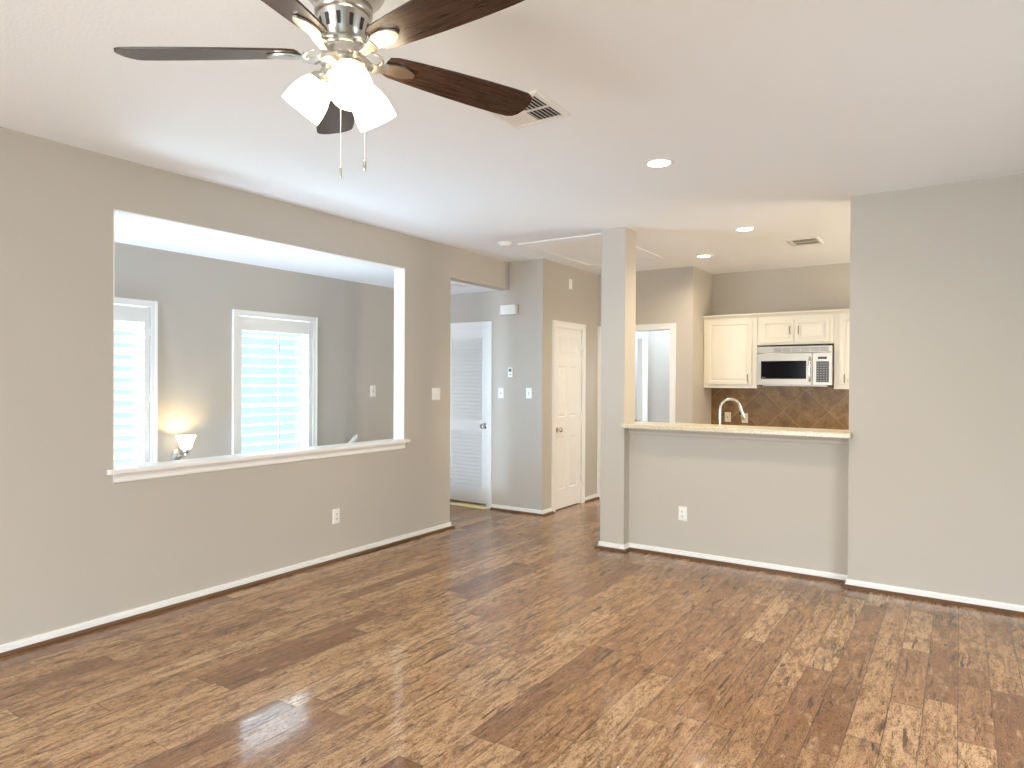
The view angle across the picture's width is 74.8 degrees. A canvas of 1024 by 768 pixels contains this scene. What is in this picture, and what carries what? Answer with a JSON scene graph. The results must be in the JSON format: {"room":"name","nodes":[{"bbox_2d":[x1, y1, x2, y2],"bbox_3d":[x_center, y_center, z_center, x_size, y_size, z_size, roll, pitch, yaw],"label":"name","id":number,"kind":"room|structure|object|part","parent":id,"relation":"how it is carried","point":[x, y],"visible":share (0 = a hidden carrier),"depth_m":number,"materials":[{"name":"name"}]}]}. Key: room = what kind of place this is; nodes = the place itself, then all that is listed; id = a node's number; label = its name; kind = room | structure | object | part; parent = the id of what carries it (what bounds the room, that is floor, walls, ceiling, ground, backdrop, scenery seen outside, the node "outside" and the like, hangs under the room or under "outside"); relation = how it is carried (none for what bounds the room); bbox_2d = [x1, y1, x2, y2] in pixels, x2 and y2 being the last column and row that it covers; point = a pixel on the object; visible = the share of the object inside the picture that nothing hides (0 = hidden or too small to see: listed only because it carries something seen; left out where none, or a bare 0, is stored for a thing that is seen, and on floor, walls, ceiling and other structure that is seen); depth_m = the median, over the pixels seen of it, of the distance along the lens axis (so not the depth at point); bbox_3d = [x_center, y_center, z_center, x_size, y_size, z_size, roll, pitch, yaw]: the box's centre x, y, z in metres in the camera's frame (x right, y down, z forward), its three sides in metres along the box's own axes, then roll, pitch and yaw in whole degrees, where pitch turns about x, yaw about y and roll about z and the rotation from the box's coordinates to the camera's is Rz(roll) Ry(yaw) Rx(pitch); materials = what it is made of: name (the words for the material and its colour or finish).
{"room":"living room","nodes":[
{"label":"living room","id":0,"kind":"room"},
{"bbox_2d":[114,242,393,462],"bbox_3d":[-2.317,0.880,5.774,0.214,4.435,5.410,0,0,34],"label":"wall","id":1,"kind":"structure","parent":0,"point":[196,296],"depth_m":5.64,"materials":[{"name":"beige paint"}]},
{"bbox_2d":[114,304,150,462],"bbox_3d":[-2.977,0.199,4.766,0.090,1.555,0.800,0,0,34],"label":"plantation shutter","id":2,"kind":"object","parent":1,"relation":"attached to","point":[124,313],"visible":0.29,"depth_m":5.00,"materials":[{"name":"white paint"}]},
{"bbox_3d":[-2.982,-0.520,4.761,0.026,0.117,0.704,0,0,34],"label":"rail","id":3,"kind":"part","parent":2,"relation":"part of","materials":[{"name":"white paint"}]},
{"bbox_2d":[114,297,157,463],"bbox_3d":[-3.013,0.197,4.783,0.142,1.655,0.888,0,0,34],"label":"window","id":4,"kind":"structure","parent":1,"relation":"attached to","point":[153,305],"depth_m":5.10,"materials":[{"name":"white paint"}]},
{"bbox_3d":[-3.055,0.197,4.812,0.040,1.565,0.798,0,0,34],"label":"sash","id":5,"kind":"part","parent":4,"relation":"part of","materials":[{"name":"white paint"}]},
{"bbox_2d":[171,435,195,459],"bbox_3d":[-2.554,0.500,5.210,0.204,0.198,0.148,0,0,34],"label":"wall sconce","id":6,"kind":"object","parent":1,"relation":"attached to","point":[185,442],"visible":0.99,"depth_m":5.17,"materials":[{"name":"white glass"}]},
{"bbox_3d":[-2.566,0.540,5.218,0.149,0.070,0.064,0,0,34],"label":"arm","id":7,"kind":"part","parent":6,"relation":"part of","materials":[{"name":"silver metal"}]},
{"bbox_3d":[-2.530,0.456,5.194,0.148,0.108,0.148,0,0,34],"label":"lamp shade","id":8,"kind":"part","parent":6,"relation":"part of","materials":[{"name":"white glass"}]},
{"bbox_2d":[232,309,317,454],"bbox_3d":[-2.160,0.194,6.055,0.142,1.655,0.888,0,0,34],"label":"window","id":9,"kind":"structure","parent":1,"relation":"attached to","point":[235,312],"depth_m":6.20,"materials":[{"name":"white paint"}]},
{"bbox_3d":[-2.203,0.194,6.083,0.040,1.565,0.798,0,0,34],"label":"sash","id":10,"kind":"part","parent":9,"relation":"part of","materials":[{"name":"white paint"}]},
{"bbox_2d":[238,316,312,453],"bbox_3d":[-2.128,0.195,6.039,0.096,1.555,0.800,0,0,34],"label":"plantation shutter","id":11,"kind":"object","parent":1,"relation":"attached to","point":[278,326],"visible":0.68,"depth_m":6.01,"materials":[{"name":"white paint"}]},
{"bbox_3d":[-2.130,-0.524,6.033,0.026,0.117,0.704,0,0,34],"label":"rail","id":12,"kind":"part","parent":11,"relation":"part of","materials":[{"name":"white paint"}]},
{"bbox_3d":[-2.095,0.179,6.011,0.010,1.275,0.012,0,0,34],"label":"tilt rod","id":13,"kind":"part","parent":11,"relation":"part of","materials":[{"name":"white paint"}]},
{"bbox_3d":[-2.152,1.242,5.917,0.094,1.461,2.027,0,0,34],"label":"handrail","id":14,"kind":"part","parent":1,"relation":"part of","materials":[{"name":"white paint"}]},
{"bbox_2d":[370,385,375,396],"bbox_3d":[-1.450,0.073,7.016,0.020,0.115,0.072,0,0,34],"label":"light switch","id":15,"kind":"object","parent":1,"relation":"attached to","point":[372,387],"visible":1,"depth_m":7.01,"materials":[{"name":"white plastic"}]},
{"bbox_2d":[0,127,509,644],"bbox_3d":[-2.390,0.040,3.943,0.120,2.735,8.290,0,0,34],"label":"wall","id":16,"kind":"structure","parent":0,"point":[78,545],"depth_m":3.96,"materials":[{"name":"beige paint"}]},
{"bbox_2d":[0,522,454,657],"bbox_3d":[-2.655,1.380,3.532,0.156,0.057,7.306,0,0,34],"label":"baseboard","id":17,"kind":"structure","parent":16,"relation":"attached to","point":[8,649],"depth_m":4.31,"materials":[{"name":"white paint"}]},
{"bbox_2d":[107,439,409,482],"bbox_3d":[-1.688,0.538,4.974,0.175,0.082,2.540,0,0,34],"label":"sill","id":18,"kind":"structure","parent":16,"relation":"attached to","point":[134,472],"depth_m":4.63,"materials":[{"name":"white paint"}]},
{"bbox_2d":[113,209,404,468],"bbox_3d":[-1.697,-0.255,4.976,0.125,1.548,2.470,0,0,34],"label":"trim","id":19,"kind":"structure","parent":16,"relation":"attached to","point":[399,273],"depth_m":5.96,"materials":[{"name":"white paint"}]},
{"bbox_2d":[332,508,339,523],"bbox_3d":[-1.396,1.052,5.321,0.011,0.115,0.072,0,0,34],"label":"wall outlet","id":20,"kind":"object","parent":16,"relation":"attached to","point":[336,512],"visible":1,"depth_m":5.32,"materials":[{"name":"white plastic"}]},
{"bbox_2d":[432,388,439,399],"bbox_3d":[-0.713,0.094,6.326,0.013,0.115,0.118,0,0,34],"label":"light switch","id":21,"kind":"object","parent":16,"relation":"attached to","point":[435,391],"visible":1,"depth_m":6.32,"materials":[{"name":"white plastic"}]},
{"bbox_2d":[115,215,499,294],"bbox_3d":[-1.981,-1.244,5.543,1.000,0.422,5.410,0,0,34],"label":"ceiling","id":22,"kind":"structure","parent":0,"point":[131,231],"depth_m":5.29,"materials":[{"name":"white paint"}]},
{"bbox_2d":[451,283,472,287],"bbox_3d":[-0.531,-1.028,6.974,0.150,0.012,0.260,0,0,34],"label":"ceiling vent","id":23,"kind":"object","parent":22,"relation":"in","point":[453,284],"visible":0.96,"depth_m":6.95,"materials":[{"name":"white plastic"}]},
{"bbox_2d":[450,258,548,509],"bbox_3d":[-0.236,0.029,7.561,1.430,2.735,0.120,0,0,34],"label":"wall","id":24,"kind":"structure","parent":0,"point":[520,341],"depth_m":7.28,"materials":[{"name":"beige paint"}]},
{"bbox_2d":[450,328,486,503],"bbox_3d":[-0.533,0.356,7.685,0.613,1.989,0.106,0,0,34],"label":"door","id":25,"kind":"structure","parent":24,"relation":"in","point":[468,347],"depth_m":7.70,"materials":[{"name":"white paint"}]},
{"bbox_3d":[-0.517,0.864,7.716,0.443,0.654,0.030,0,0,34],"label":"louvre panel","id":26,"kind":"part","parent":25,"relation":"part of","materials":[{"name":"white paint"}]},
{"bbox_3d":[-0.513,-0.058,7.711,0.443,0.941,0.030,0,0,34],"label":"louvre panel","id":27,"kind":"part","parent":25,"relation":"part of","materials":[{"name":"white paint"}]},
{"bbox_3d":[-0.325,0.474,7.524,0.062,0.062,0.071,0,0,34],"label":"knob","id":28,"kind":"part","parent":25,"relation":"part of","materials":[{"name":"silver metal"}]},
{"bbox_2d":[450,321,492,508],"bbox_3d":[-0.523,0.344,7.700,0.745,2.101,0.071,0,0,34],"label":"door frame","id":29,"kind":"structure","parent":24,"relation":"attached to","point":[482,324],"depth_m":7.49,"materials":[{"name":"white paint"}]},
{"bbox_2d":[498,388,503,397],"bbox_3d":[-0.127,0.100,7.405,0.072,0.115,0.020,0,0,34],"label":"light switch","id":30,"kind":"object","parent":24,"relation":"attached to","point":[500,390],"visible":1,"depth_m":7.40,"materials":[{"name":"white plastic"}]},
{"bbox_2d":[500,304,518,314],"bbox_3d":[-0.032,-0.815,7.317,0.220,0.112,0.055,0,0,34],"label":"door chime","id":31,"kind":"object","parent":24,"relation":"attached to","point":[511,309],"visible":1,"depth_m":7.29,"materials":[{"name":"white plastic"}]},
{"bbox_2d":[508,367,512,376],"bbox_3d":[-0.017,-0.129,7.330,0.060,0.110,0.020,0,0,34],"label":"thermostat","id":32,"kind":"object","parent":24,"relation":"attached to","point":[510,369],"visible":1,"depth_m":7.32,"materials":[{"name":"white plastic"}]},
{"bbox_2d":[490,504,553,516],"bbox_3d":[0.108,1.371,7.362,0.691,0.057,0.238,0,0,34],"label":"baseboard","id":33,"kind":"structure","parent":24,"relation":"attached to","point":[527,511],"depth_m":7.24,"materials":[{"name":"white paint"}]},
{"bbox_2d":[526,388,531,398],"bbox_3d":[0.178,0.098,7.200,0.072,0.115,0.020,0,0,34],"label":"light switch","id":34,"kind":"object","parent":24,"relation":"attached to","point":[528,390],"visible":1,"depth_m":7.20,"materials":[{"name":"white plastic"}]},
{"bbox_2d":[0,0,1023,274],"bbox_3d":[0.224,-1.376,3.999,8.300,0.120,11.500,0,0,34],"label":"ceiling","id":35,"kind":"structure","parent":0,"point":[770,115],"depth_m":3.25,"materials":[{"name":"white paint"}]},
{"bbox_2d":[113,0,531,178],"bbox_3d":[-0.464,-0.947,1.942,1.242,0.723,1.280,0,0,34],"label":"ceiling fan","id":36,"kind":"object","parent":35,"relation":"hanging from","point":[343,92],"visible":1,"depth_m":1.93,"materials":[{"name":"brown wood"}]},
{"bbox_3d":[-0.895,-0.977,1.980,0.534,0.006,0.140,0,13,1],"label":"blade","id":37,"kind":"part","parent":36,"relation":"part of","materials":[{"name":"brown wood"}]},
{"bbox_3d":[-0.625,-0.974,1.597,0.140,0.006,0.534,14,5,18],"label":"blade","id":38,"kind":"part","parent":36,"relation":"part of","materials":[{"name":"brown wood"}]},
{"bbox_3d":[-0.613,-0.845,1.986,0.138,0.140,0.128,0,0,34],"label":"lamp shade","id":39,"kind":"part","parent":36,"relation":"part of","materials":[{"name":"white glass"}]},
{"bbox_3d":[-0.614,-0.978,2.356,0.140,0.006,0.534,-13,4,-17],"label":"blade","id":40,"kind":"part","parent":36,"relation":"part of","materials":[{"name":"brown wood"}]},
{"bbox_3d":[-0.488,-0.770,1.908,0.003,0.310,0.002,0,0,34],"label":"pull chain","id":41,"kind":"part","parent":36,"relation":"part of","materials":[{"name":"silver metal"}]},
{"bbox_3d":[-0.453,-0.844,1.866,0.136,0.140,0.130,0,0,34],"label":"lamp shade","id":42,"kind":"part","parent":36,"relation":"part of","materials":[{"name":"white glass"}]},
{"bbox_3d":[-0.431,-0.796,1.961,0.003,0.286,0.003,0,0,-2],"label":"pull chain","id":43,"kind":"part","parent":36,"relation":"part of","materials":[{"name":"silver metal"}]},
{"bbox_3d":[-0.428,-0.845,2.065,0.122,0.140,0.139,0,0,34],"label":"lamp shade","id":44,"kind":"part","parent":36,"relation":"part of","materials":[{"name":"white glass"}]},
{"bbox_3d":[-0.177,-0.973,1.735,0.534,0.006,0.140,0,-13,37],"label":"blade","id":45,"kind":"part","parent":36,"relation":"part of","materials":[{"name":"brown wood"}]},
{"bbox_3d":[-0.170,-0.975,2.204,0.534,0.006,0.140,0,-13,-35],"label":"blade","id":46,"kind":"part","parent":36,"relation":"part of","materials":[{"name":"brown wood"}]},
{"bbox_2d":[498,241,511,247],"bbox_3d":[-0.066,-1.311,6.316,0.140,0.039,0.140,0,0,34],"label":"smoke detector","id":47,"kind":"object","parent":35,"relation":"attached to","point":[504,244],"visible":1,"depth_m":6.27,"materials":[{"name":"white plastic"}]},
{"bbox_2d":[481,90,570,128],"bbox_3d":[0.064,-1.306,3.214,0.325,0.012,0.325,0,0,34],"label":"ceiling vent","id":48,"kind":"object","parent":35,"relation":"in","point":[541,109],"visible":0.66,"depth_m":3.24,"materials":[{"name":"white plastic"}]},
{"bbox_2d":[518,233,662,265],"bbox_3d":[0.821,-1.324,6.687,0.900,0.010,1.410,0,0,34],"label":"attic hatch","id":49,"kind":"object","parent":35,"relation":"attached to","point":[586,250],"visible":0.76,"depth_m":6.58,"materials":[{"name":"white paint"}]},
{"bbox_2d":[643,158,674,168],"bbox_3d":[0.874,-1.310,3.977,0.184,0.007,0.184,0,0,34],"label":"recessed light","id":50,"kind":"object","parent":35,"relation":"in","point":[656,163],"visible":1,"depth_m":3.97,"materials":[{"name":"white plastic"}]},
{"bbox_2d":[695,254,712,257],"bbox_3d":[1.987,-1.321,6.928,0.184,0.007,0.184,0,0,34],"label":"recessed light","id":51,"kind":"object","parent":35,"relation":"in","point":[702,255],"visible":1,"depth_m":6.93,"materials":[{"name":"white plastic"}]},
{"bbox_2d":[734,227,756,231],"bbox_3d":[1.982,-1.315,5.691,0.184,0.007,0.184,0,0,34],"label":"recessed light","id":52,"kind":"object","parent":35,"relation":"in","point":[740,229],"visible":1,"depth_m":5.69,"materials":[{"name":"white plastic"}]},
{"bbox_2d":[786,236,823,246],"bbox_3d":[2.705,-1.311,6.177,0.270,0.012,0.330,0,0,34],"label":"ceiling vent","id":53,"kind":"object","parent":35,"relation":"in","point":[809,240],"visible":1,"depth_m":6.16,"materials":[{"name":"white plastic"}]},
{"bbox_2d":[0,499,1023,767],"bbox_3d":[0.211,1.478,4.016,8.300,0.120,11.500,0,0,34],"label":"floor","id":54,"kind":"structure","parent":0,"point":[494,639],"depth_m":3.29,"materials":[{"name":"brown wood"}]},
{"bbox_2d":[450,501,485,508],"bbox_3d":[-0.534,1.387,7.697,0.613,0.016,0.103,0,0,34],"label":"threshold","id":55,"kind":"object","parent":54,"relation":"on","point":[451,502],"visible":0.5,"depth_m":7.66,"materials":[{"name":"beige wood"}]},
{"bbox_2d":[548,260,598,507],"bbox_3d":[0.673,0.032,7.741,0.120,2.735,1.190,0,0,34],"label":"wall","id":56,"kind":"structure","parent":0,"point":[578,304],"depth_m":7.93,"materials":[{"name":"beige paint"}]},
{"bbox_2d":[555,327,581,509],"bbox_3d":[0.649,0.382,7.591,0.106,2.013,0.630,0,0,34],"label":"door","id":57,"kind":"structure","parent":56,"relation":"in","point":[568,341],"depth_m":7.61,"materials":[{"name":"white paint"}]},
{"bbox_2d":[551,320,585,511],"bbox_3d":[0.628,0.352,7.597,0.071,2.096,0.748,0,0,34],"label":"door frame","id":58,"kind":"structure","parent":56,"relation":"attached to","point":[560,324],"depth_m":7.69,"materials":[{"name":"white paint"}]},
{"bbox_2d":[569,279,571,288],"bbox_3d":[0.667,-1.135,7.604,0.007,0.115,0.072,0,0,34],"label":"wall plate","id":59,"kind":"object","parent":56,"relation":"attached to","point":[570,280],"visible":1,"depth_m":7.59,"materials":[{"name":"white plastic"}]},
{"bbox_2d":[585,494,599,502],"bbox_3d":[0.960,1.371,8.046,0.036,0.057,0.370,0,0,34],"label":"baseboard","id":60,"kind":"structure","parent":56,"relation":"attached to","point":[595,496],"depth_m":8.03,"materials":[{"name":"white paint"}]},
{"bbox_3d":[0.960,1.389,8.046,0.036,0.021,0.370,0,0,34],"label":"shoe moulding","id":61,"kind":"part","parent":60,"relation":"part of","materials":[{"name":"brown wood"}]},
{"bbox_2d":[597,323,675,497],"bbox_3d":[1.490,0.351,7.970,0.982,2.102,0.141,0,0,34],"label":"door frame","id":62,"kind":"structure","parent":56,"relation":"attached to","point":[665,326],"depth_m":7.81,"materials":[{"name":"white paint"}]},
{"bbox_2d":[635,337,639,421],"bbox_3d":[1.453,0.380,8.576,0.106,2.013,0.834,0,0,34],"label":"door","id":63,"kind":"structure","parent":56,"relation":"in","point":[636,338],"depth_m":8.90,"materials":[{"name":"white paint"}]},
{"bbox_2d":[600,227,635,544],"bbox_3d":[0.918,0.044,5.789,0.220,2.735,0.220,0,0,34],"label":"wall column","id":64,"kind":"structure","parent":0,"point":[618,280],"depth_m":5.70,"materials":[{"name":"beige paint"}]},
{"bbox_2d":[594,541,630,552],"bbox_3d":[0.902,1.383,5.782,0.292,0.057,0.256,0,0,34],"label":"baseboard","id":65,"kind":"structure","parent":64,"relation":"attached to","point":[625,548],"depth_m":5.68,"materials":[{"name":"white paint"}]},
{"bbox_3d":[0.902,1.401,5.782,0.292,0.021,0.256,0,0,34],"label":"shoe moulding","id":66,"kind":"part","parent":65,"relation":"part of","materials":[{"name":"brown wood"}]},
{"bbox_2d":[598,266,696,423],"bbox_3d":[1.577,0.035,7.923,1.180,2.735,0.120,0,0,34],"label":"wall","id":67,"kind":"structure","parent":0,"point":[668,295],"depth_m":7.63,"materials":[{"name":"beige paint"}]},
{"bbox_2d":[637,330,669,421],"bbox_3d":[1.247,0.024,9.613,3.370,2.735,0.120,0,0,34],"label":"wall","id":68,"kind":"structure","parent":0,"point":[658,341],"depth_m":9.06,"materials":[{"name":"beige paint"}]},
{"bbox_2d":[635,332,647,421],"bbox_3d":[1.478,0.341,9.429,0.953,2.105,0.111,0,0,34],"label":"door frame","id":69,"kind":"structure","parent":68,"relation":"attached to","point":[641,335],"depth_m":9.14,"materials":[{"name":"white paint"}]},
{"bbox_2d":[696,268,711,423],"bbox_3d":[2.391,0.037,8.185,0.120,2.735,1.220,0,0,34],"label":"wall","id":70,"kind":"structure","parent":0,"point":[704,279],"depth_m":7.81,"materials":[{"name":"beige paint"}]},
{"bbox_2d":[629,434,848,574],"bbox_3d":[1.740,0.901,5.301,1.702,1.035,0.120,0,0,34],"label":"wall","id":71,"kind":"structure","parent":0,"point":[779,503],"depth_m":5.19,"materials":[{"name":"beige paint"}]},
{"bbox_2d":[678,506,686,520],"bbox_3d":[1.390,1.058,5.457,0.072,0.115,0.011,0,0,34],"label":"wall outlet","id":72,"kind":"object","parent":71,"relation":"attached to","point":[682,511],"visible":1,"depth_m":5.46,"materials":[{"name":"white plastic"}]},
{"bbox_2d":[620,421,851,438],"bbox_3d":[1.719,0.352,5.244,1.721,0.038,0.375,0,0,34],"label":"countertop","id":73,"kind":"structure","parent":71,"relation":"on","point":[762,430],"depth_m":5.07,"materials":[{"name":"beige stone"}]},
{"bbox_2d":[718,398,745,424],"bbox_3d":[1.810,0.308,5.542,0.237,0.390,0.114,0,0,17],"label":"kitchen faucet","id":74,"kind":"object","parent":73,"relation":"on","point":[741,413],"visible":0.73,"depth_m":5.54,"materials":[{"name":"grey metal"}]},
{"bbox_2d":[628,428,848,445],"bbox_3d":[1.700,0.403,5.234,1.700,0.061,0.034,0,0,34],"label":"trim","id":75,"kind":"structure","parent":71,"relation":"attached to","point":[734,436],"depth_m":5.17,"materials":[{"name":"beige paint"}]},
{"bbox_2d":[629,543,1023,615],"bbox_3d":[2.767,1.399,4.460,4.350,0.057,0.136,0,0,34],"label":"baseboard","id":76,"kind":"structure","parent":71,"relation":"attached to","point":[760,566],"depth_m":4.78,"materials":[{"name":"white paint"}]},
{"bbox_2d":[711,263,849,429],"bbox_3d":[4.328,0.053,6.918,4.510,2.735,0.128,0,0,34],"label":"wall","id":77,"kind":"structure","parent":0,"point":[819,287],"depth_m":7.65,"materials":[{"name":"beige paint"}]},
{"bbox_2d":[725,412,730,421],"bbox_3d":[2.579,0.396,8.004,0.072,0.115,0.016,0,0,34],"label":"outlet","id":78,"kind":"object","parent":77,"relation":"attached to","point":[727,414],"visible":1,"depth_m":8.00,"materials":[{"name":"beige plastic"}]},
{"bbox_2d":[704,318,763,387],"bbox_3d":[2.575,-0.351,7.797,0.605,0.793,0.360,0,0,34],"label":"upper cabinet","id":79,"kind":"object","parent":77,"relation":"attached to","point":[730,345],"visible":0.96,"depth_m":7.67,"materials":[{"name":"beige paint"}]},
{"bbox_3d":[2.494,-0.355,7.681,0.503,0.717,0.018,0,0,34],"label":"door","id":80,"kind":"part","parent":79,"relation":"part of","materials":[{"name":"beige paint"}]},
{"bbox_2d":[703,309,849,319],"bbox_3d":[3.159,-0.766,7.413,2.000,0.047,0.345,0,0,34],"label":"crown molding","id":81,"kind":"structure","parent":79,"relation":"attached to","point":[832,311],"depth_m":7.37,"materials":[{"name":"beige paint"}]},
{"bbox_2d":[742,413,747,422],"bbox_3d":[2.745,0.402,7.896,0.072,0.115,0.011,0,0,34],"label":"wall outlet","id":82,"kind":"object","parent":77,"relation":"attached to","point":[745,414],"visible":0.56,"depth_m":7.88,"materials":[{"name":"beige plastic"}]},
{"bbox_2d":[757,314,833,346],"bbox_3d":[3.154,-0.587,7.408,0.782,0.310,0.360,0,0,34],"label":"upper cabinet","id":83,"kind":"object","parent":77,"relation":"attached to","point":[805,330],"visible":0.97,"depth_m":7.29,"materials":[{"name":"beige paint"}]},
{"bbox_3d":[2.932,-0.580,7.387,0.338,0.247,0.018,0,0,34],"label":"door","id":84,"kind":"part","parent":83,"relation":"part of","materials":[{"name":"beige paint"}]},
{"bbox_2d":[757,345,833,386],"bbox_3d":[3.138,-0.192,7.375,0.764,0.434,0.434,0,0,34],"label":"microwave","id":85,"kind":"object","parent":83,"relation":"attached to","point":[782,365],"visible":1,"depth_m":7.22,"materials":[{"name":"silver metal"}]},
{"bbox_3d":[2.968,-0.162,7.298,0.568,0.348,0.030,0,0,34],"label":"door","id":86,"kind":"part","parent":85,"relation":"part of","materials":[{"name":"silver metal"}]},
{"bbox_3d":[3.164,-0.158,7.124,0.019,0.273,0.046,0,0,34],"label":"handle","id":87,"kind":"part","parent":85,"relation":"part of","materials":[{"name":"silver metal"}]},
{"bbox_3d":[3.286,-0.159,7.085,0.194,0.348,0.030,0,0,34],"label":"control panel","id":88,"kind":"part","parent":85,"relation":"part of","materials":[{"name":"silver metal"}]},
{"bbox_3d":[3.223,-0.577,7.192,0.340,0.247,0.018,0,0,34],"label":"door","id":89,"kind":"part","parent":83,"relation":"part of","materials":[{"name":"beige paint"}]},
{"bbox_2d":[834,313,849,388],"bbox_3d":[3.735,-0.341,7.019,0.612,0.793,0.360,0,0,34],"label":"upper cabinet","id":90,"kind":"object","parent":77,"relation":"attached to","point":[841,321],"visible":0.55,"depth_m":7.03,"materials":[{"name":"beige paint"}]},
{"bbox_3d":[3.654,-0.346,6.904,0.500,0.717,0.018,0,0,34],"label":"door","id":91,"kind":"part","parent":90,"relation":"part of","materials":[{"name":"beige paint"}]},
{"bbox_2d":[848,173,1023,605],"bbox_3d":[3.498,0.066,4.006,2.648,2.735,0.130,0,0,34],"label":"wall","id":92,"kind":"structure","parent":0,"point":[936,473],"depth_m":4.39,"materials":[{"name":"beige paint"}]}
]}

